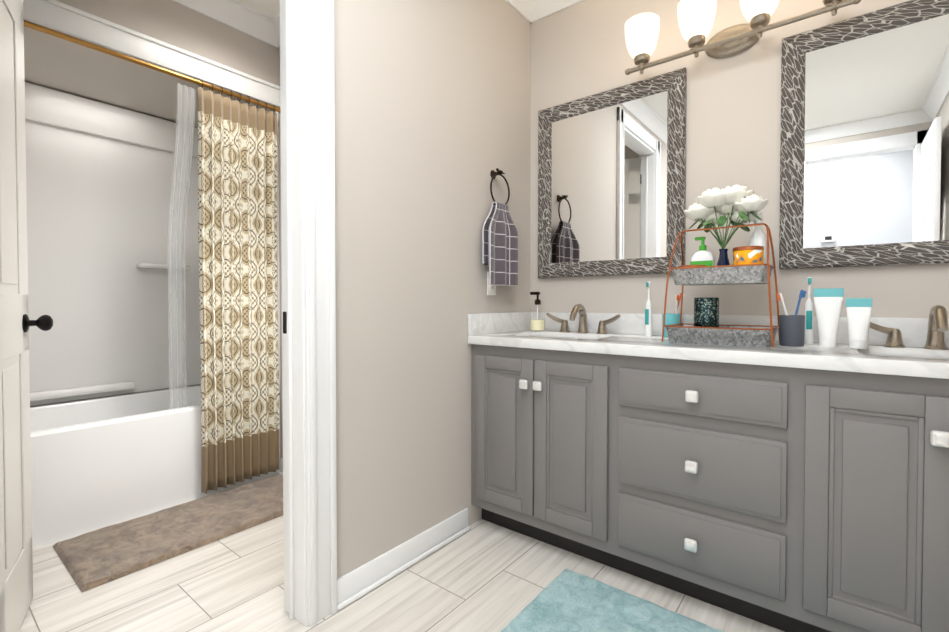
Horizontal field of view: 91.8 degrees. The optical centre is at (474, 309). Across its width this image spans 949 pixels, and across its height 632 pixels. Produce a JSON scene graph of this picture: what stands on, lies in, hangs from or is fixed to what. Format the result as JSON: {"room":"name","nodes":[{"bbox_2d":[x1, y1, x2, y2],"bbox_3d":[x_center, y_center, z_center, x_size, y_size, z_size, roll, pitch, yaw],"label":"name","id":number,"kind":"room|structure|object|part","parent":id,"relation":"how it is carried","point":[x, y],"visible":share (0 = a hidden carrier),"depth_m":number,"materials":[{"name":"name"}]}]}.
{"room":"bathroom","nodes":[
{"label":"bathroom","id":0,"kind":"room"},
{"bbox_2d":[235,0,279,18],"bbox_3d":[-1.061,-1.713,0.932,4.500,0.060,4.700,1,1,38],"label":"ceiling","id":1,"kind":"structure","parent":0,"point":[270,9],"depth_m":2.60,"materials":[{"name":"white paint"}]},
{"bbox_2d":[24,0,531,578],"bbox_3d":[-1.069,-0.313,0.962,0.120,2.740,4.540,1,1,38],"label":"wall","id":2,"kind":"structure","parent":0,"point":[438,104],"depth_m":1.98,"materials":[{"name":"beige paint"}]},
{"bbox_2d":[0,0,32,631],"bbox_3d":[-1.372,-0.172,1.292,0.035,2.423,0.796,-1,1,-35],"label":"door leaf","id":3,"kind":"structure","parent":2,"relation":"in","point":[16,577],"depth_m":1.47,"materials":[{"name":"white paint"}]},
{"bbox_2d":[22,314,52,332],"bbox_3d":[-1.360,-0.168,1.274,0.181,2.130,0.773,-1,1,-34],"label":"door knob","id":4,"kind":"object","parent":3,"relation":"attached to","point":[43,322],"depth_m":1.59,"materials":[{"name":"black metal"}]},
{"bbox_2d":[23,0,279,106],"bbox_3d":[-1.692,-1.297,2.208,0.031,0.120,1.598,1,1,38],"label":"trim","id":5,"kind":"structure","parent":2,"relation":"attached to","point":[69,20],"depth_m":2.27,"materials":[{"name":"white"}]},
{"bbox_2d":[24,20,279,493],"bbox_3d":[-1.719,-0.123,2.249,0.228,2.215,1.597,1,1,38],"label":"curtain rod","id":6,"kind":"object","parent":2,"relation":"attached to","point":[237,199],"visible":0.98,"depth_m":2.58,"materials":[{"name":"beige fabric"}]},
{"bbox_3d":[-1.662,-1.199,2.186,0.060,0.060,1.597,1,1,38],"label":"rod","id":7,"kind":"part","parent":6,"relation":"part of","materials":[{"name":"gold metal"}]},
{"bbox_2d":[198,87,278,493],"bbox_3d":[-1.329,-0.099,2.620,0.080,2.155,0.438,1,1,38],"label":"curtain","id":8,"kind":"object","parent":6,"relation":"hanging from","point":[237,141],"depth_m":2.60,"materials":[{"name":"beige fabric"}]},
{"bbox_2d":[172,0,279,48],"bbox_3d":[-1.670,-1.651,2.184,0.090,0.105,1.600,1,1,38],"label":"crown molding","id":9,"kind":"structure","parent":2,"relation":"attached to","point":[236,15],"depth_m":2.60,"materials":[{"name":"white"}]},
{"bbox_2d":[272,13,279,39],"bbox_3d":[-0.754,-1.656,2.420,0.990,0.105,0.090,1,1,38],"label":"crown molding","id":10,"kind":"structure","parent":2,"relation":"attached to","point":[276,20],"depth_m":2.74,"materials":[{"name":"white"}]},
{"bbox_2d":[278,458,282,474],"bbox_3d":[-0.735,0.982,2.489,1.230,0.098,0.030,1,1,38],"label":"baseboard","id":11,"kind":"structure","parent":2,"relation":"attached to","point":[281,459],"depth_m":2.86,"materials":[{"name":"white wood"}]},
{"bbox_2d":[280,0,336,626],"bbox_3d":[-0.864,-0.242,1.222,0.176,2.590,1.030,1,1,38],"label":"door frame","id":12,"kind":"structure","parent":2,"relation":"attached to","point":[307,115],"depth_m":1.53,"materials":[{"name":"white wood"}]},
{"bbox_2d":[337,508,470,609],"bbox_3d":[-0.255,0.992,1.886,0.030,0.098,0.735,1,1,38],"label":"baseboard","id":13,"kind":"structure","parent":2,"relation":"attached to","point":[360,581],"depth_m":1.83,"materials":[{"name":"white wood"}]},
{"bbox_2d":[487,272,495,294],"bbox_3d":[0.099,-0.131,2.305,0.039,0.116,0.070,1,1,38],"label":"electrical outlet plate","id":14,"kind":"object","parent":2,"relation":"attached to","point":[491,289],"visible":0.38,"depth_m":2.30,"materials":[{"name":"white plastic"}]},
{"bbox_2d":[482,168,517,285],"bbox_3d":[0.126,-0.411,2.298,0.085,0.584,0.268,1,1,38],"label":"towel ring","id":15,"kind":"object","parent":2,"relation":"attached to","point":[499,244],"visible":1,"depth_m":2.26,"materials":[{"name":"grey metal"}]},
{"bbox_2d":[468,312,531,335],"bbox_3d":[0.143,0.067,2.376,0.020,0.101,0.542,1,1,38],"label":"backsplash","id":16,"kind":"structure","parent":2,"relation":"attached to","point":[479,323],"depth_m":2.33,"materials":[{"name":"white stone"}]},
{"bbox_2d":[505,0,545,23],"bbox_3d":[-0.707,-1.635,1.227,0.090,0.105,3.400,1,1,38],"label":"crown molding","id":17,"kind":"structure","parent":2,"relation":"attached to","point":[529,9],"depth_m":2.50,"materials":[{"name":"white"}]},
{"bbox_2d":[19,474,783,631],"bbox_3d":[-1.061,1.087,0.980,4.500,0.060,4.700,1,1,38],"label":"floor","id":18,"kind":"structure","parent":0,"point":[481,575],"depth_m":1.70,"materials":[{"name":"tile"}]},
{"bbox_2d":[25,82,280,548],"bbox_3d":[-2.002,-0.100,2.476,0.756,2.262,1.596,1,1,38],"label":"bathtub","id":19,"kind":"object","parent":18,"relation":"on","point":[100,181],"visible":0.48,"depth_m":2.67,"materials":[{"name":"white plastic"}]},
{"bbox_2d":[30,384,280,548],"bbox_3d":[-2.002,0.781,2.490,0.755,0.500,1.594,1,1,38],"label":"tub","id":20,"kind":"object","parent":19,"relation":"in","point":[101,462],"depth_m":2.28,"materials":[{"name":"white ceramic"}]},
{"bbox_2d":[53,474,282,591],"bbox_3d":[-1.322,1.021,2.266,0.510,0.024,1.050,1,1,38],"label":"bath mat","id":21,"kind":"object","parent":18,"relation":"on","point":[95,558],"visible":0.94,"depth_m":2.10,"materials":[{"name":"brown fabric"}]},
{"bbox_2d":[500,569,723,631],"bbox_3d":[0.642,1.037,1.209,1.220,0.028,0.620,1,1,38],"label":"rug","id":22,"kind":"object","parent":18,"relation":"on","point":[566,600],"visible":0.96,"depth_m":1.55,"materials":[{"name":"teal fabric"}]},
{"bbox_2d":[468,340,948,631],"bbox_3d":[0.913,0.606,1.768,1.994,0.875,0.590,1,1,38],"label":"bathroom vanity","id":23,"kind":"object","parent":18,"relation":"on","point":[805,488],"depth_m":1.50,"materials":[{"name":"grey wood"}]},
{"bbox_2d":[468,328,948,371],"bbox_3d":[0.922,0.149,1.771,1.994,0.040,0.562,1,1,38],"label":"countertop","id":24,"kind":"structure","parent":23,"relation":"on","point":[875,356],"depth_m":1.56,"materials":[{"name":"white stone"}]},
{"bbox_2d":[530,292,544,330],"bbox_3d":[0.337,0.009,2.469,0.087,0.212,0.084,1,1,38],"label":"soap dispenser","id":25,"kind":"object","parent":24,"relation":"on","point":[537,324],"visible":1,"depth_m":2.45,"materials":[{"name":"clear glass"}]},
{"bbox_2d":[544,304,623,335],"bbox_3d":[0.517,0.045,2.288,0.394,0.148,0.164,1,1,38],"label":"faucet","id":26,"kind":"object","parent":24,"relation":"on","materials":[{"name":"gold metal"}]},
{"bbox_2d":[645,281,651,336],"bbox_3d":[0.789,-0.003,2.083,0.031,0.250,0.034,1,1,38],"label":"toothbrush","id":27,"kind":"object","parent":24,"relation":"on","point":[648,321],"visible":1,"depth_m":2.07,"materials":[{"name":"white plastic"}]},
{"bbox_2d":[662,293,683,337],"bbox_3d":[0.885,0.024,2.053,0.090,0.197,0.082,1,1,38],"label":"cup","id":28,"kind":"object","parent":24,"relation":"on","point":[672,318],"visible":0.5,"depth_m":2.03,"materials":[{"name":"teal plastic"}]},
{"bbox_2d":[661,184,778,347],"bbox_3d":[0.942,-0.169,1.755,0.367,0.593,0.249,1,1,38],"label":"tray stand","id":29,"kind":"object","parent":24,"relation":"on","point":[739,205],"visible":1,"depth_m":1.71,"materials":[{"name":"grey metal"}]},
{"bbox_2d":[776,290,805,346],"bbox_3d":[1.140,0.029,1.658,0.090,0.201,0.078,1,1,38],"label":"cup","id":30,"kind":"object","parent":24,"relation":"on","point":[791,330],"visible":1,"depth_m":1.63,"materials":[{"name":"grey ceramic"}]},
{"bbox_2d":[804,277,813,343],"bbox_3d":[1.258,0.003,1.729,0.031,0.250,0.033,1,1,38],"label":"toothbrush","id":31,"kind":"object","parent":24,"relation":"on","point":[809,327],"visible":0.98,"depth_m":1.72,"materials":[{"name":"white plastic"}]},
{"bbox_2d":[813,288,843,346],"bbox_3d":[1.244,0.028,1.620,0.085,0.205,0.050,1,1,38],"label":"tube","id":32,"kind":"object","parent":24,"relation":"on","point":[828,303],"visible":1,"depth_m":1.61,"materials":[{"name":"white plastic"}]},
{"bbox_2d":[846,298,871,348],"bbox_3d":[1.306,0.046,1.565,0.069,0.170,0.050,1,1,38],"label":"tube","id":33,"kind":"object","parent":24,"relation":"on","point":[858,314],"visible":0.98,"depth_m":1.55,"materials":[{"name":"white plastic"}]},
{"bbox_2d":[869,305,948,347],"bbox_3d":[1.511,0.058,1.497,0.394,0.148,0.164,1,1,38],"label":"faucet","id":34,"kind":"object","parent":24,"relation":"on","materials":[{"name":"gold metal"}]},
{"bbox_2d":[532,0,948,317],"bbox_3d":[1.132,-0.332,2.035,1.950,2.740,0.120,1,1,38],"label":"wall","id":35,"kind":"structure","parent":0,"point":[733,104],"depth_m":2.02,"materials":[{"name":"beige paint"}]},
{"bbox_2d":[539,0,583,16],"bbox_3d":[1.074,-1.647,1.923,1.770,0.105,0.090,1,1,38],"label":"crown molding","id":36,"kind":"structure","parent":35,"relation":"attached to","point":[547,7],"depth_m":2.46,"materials":[{"name":"white"}]},
{"bbox_2d":[538,67,686,277],"bbox_3d":[0.652,-0.631,2.311,0.760,0.920,0.033,1,1,38],"label":"mirror","id":37,"kind":"object","parent":35,"relation":"attached to","point":[611,182],"visible":0.94,"depth_m":2.28,"materials":[{"name":"grey mirror"}]},
{"bbox_3d":[0.657,-0.631,2.318,0.612,0.772,0.012,1,1,38],"label":"glass","id":38,"kind":"part","parent":37,"relation":"part of","materials":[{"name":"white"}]},
{"bbox_2d":[532,312,923,347],"bbox_3d":[1.091,0.073,1.982,1.994,0.101,0.020,1,1,38],"label":"backsplash","id":39,"kind":"structure","parent":35,"relation":"attached to","point":[634,323],"depth_m":1.93,"materials":[{"name":"white stone"}]},
{"bbox_2d":[625,0,860,74],"bbox_3d":[1.043,-1.185,1.892,0.844,0.232,0.188,1,1,38],"label":"sconce","id":40,"kind":"object","parent":35,"relation":"attached to","point":[696,18],"visible":1,"depth_m":1.92,"materials":[{"name":"white glass"}]},
{"bbox_2d":[779,0,948,268],"bbox_3d":[1.528,-0.619,1.613,0.760,0.920,0.033,1,1,38],"label":"mirror","id":41,"kind":"object","parent":35,"relation":"attached to","point":[864,162],"visible":0.95,"depth_m":1.68,"materials":[{"name":"grey mirror"}]}
]}

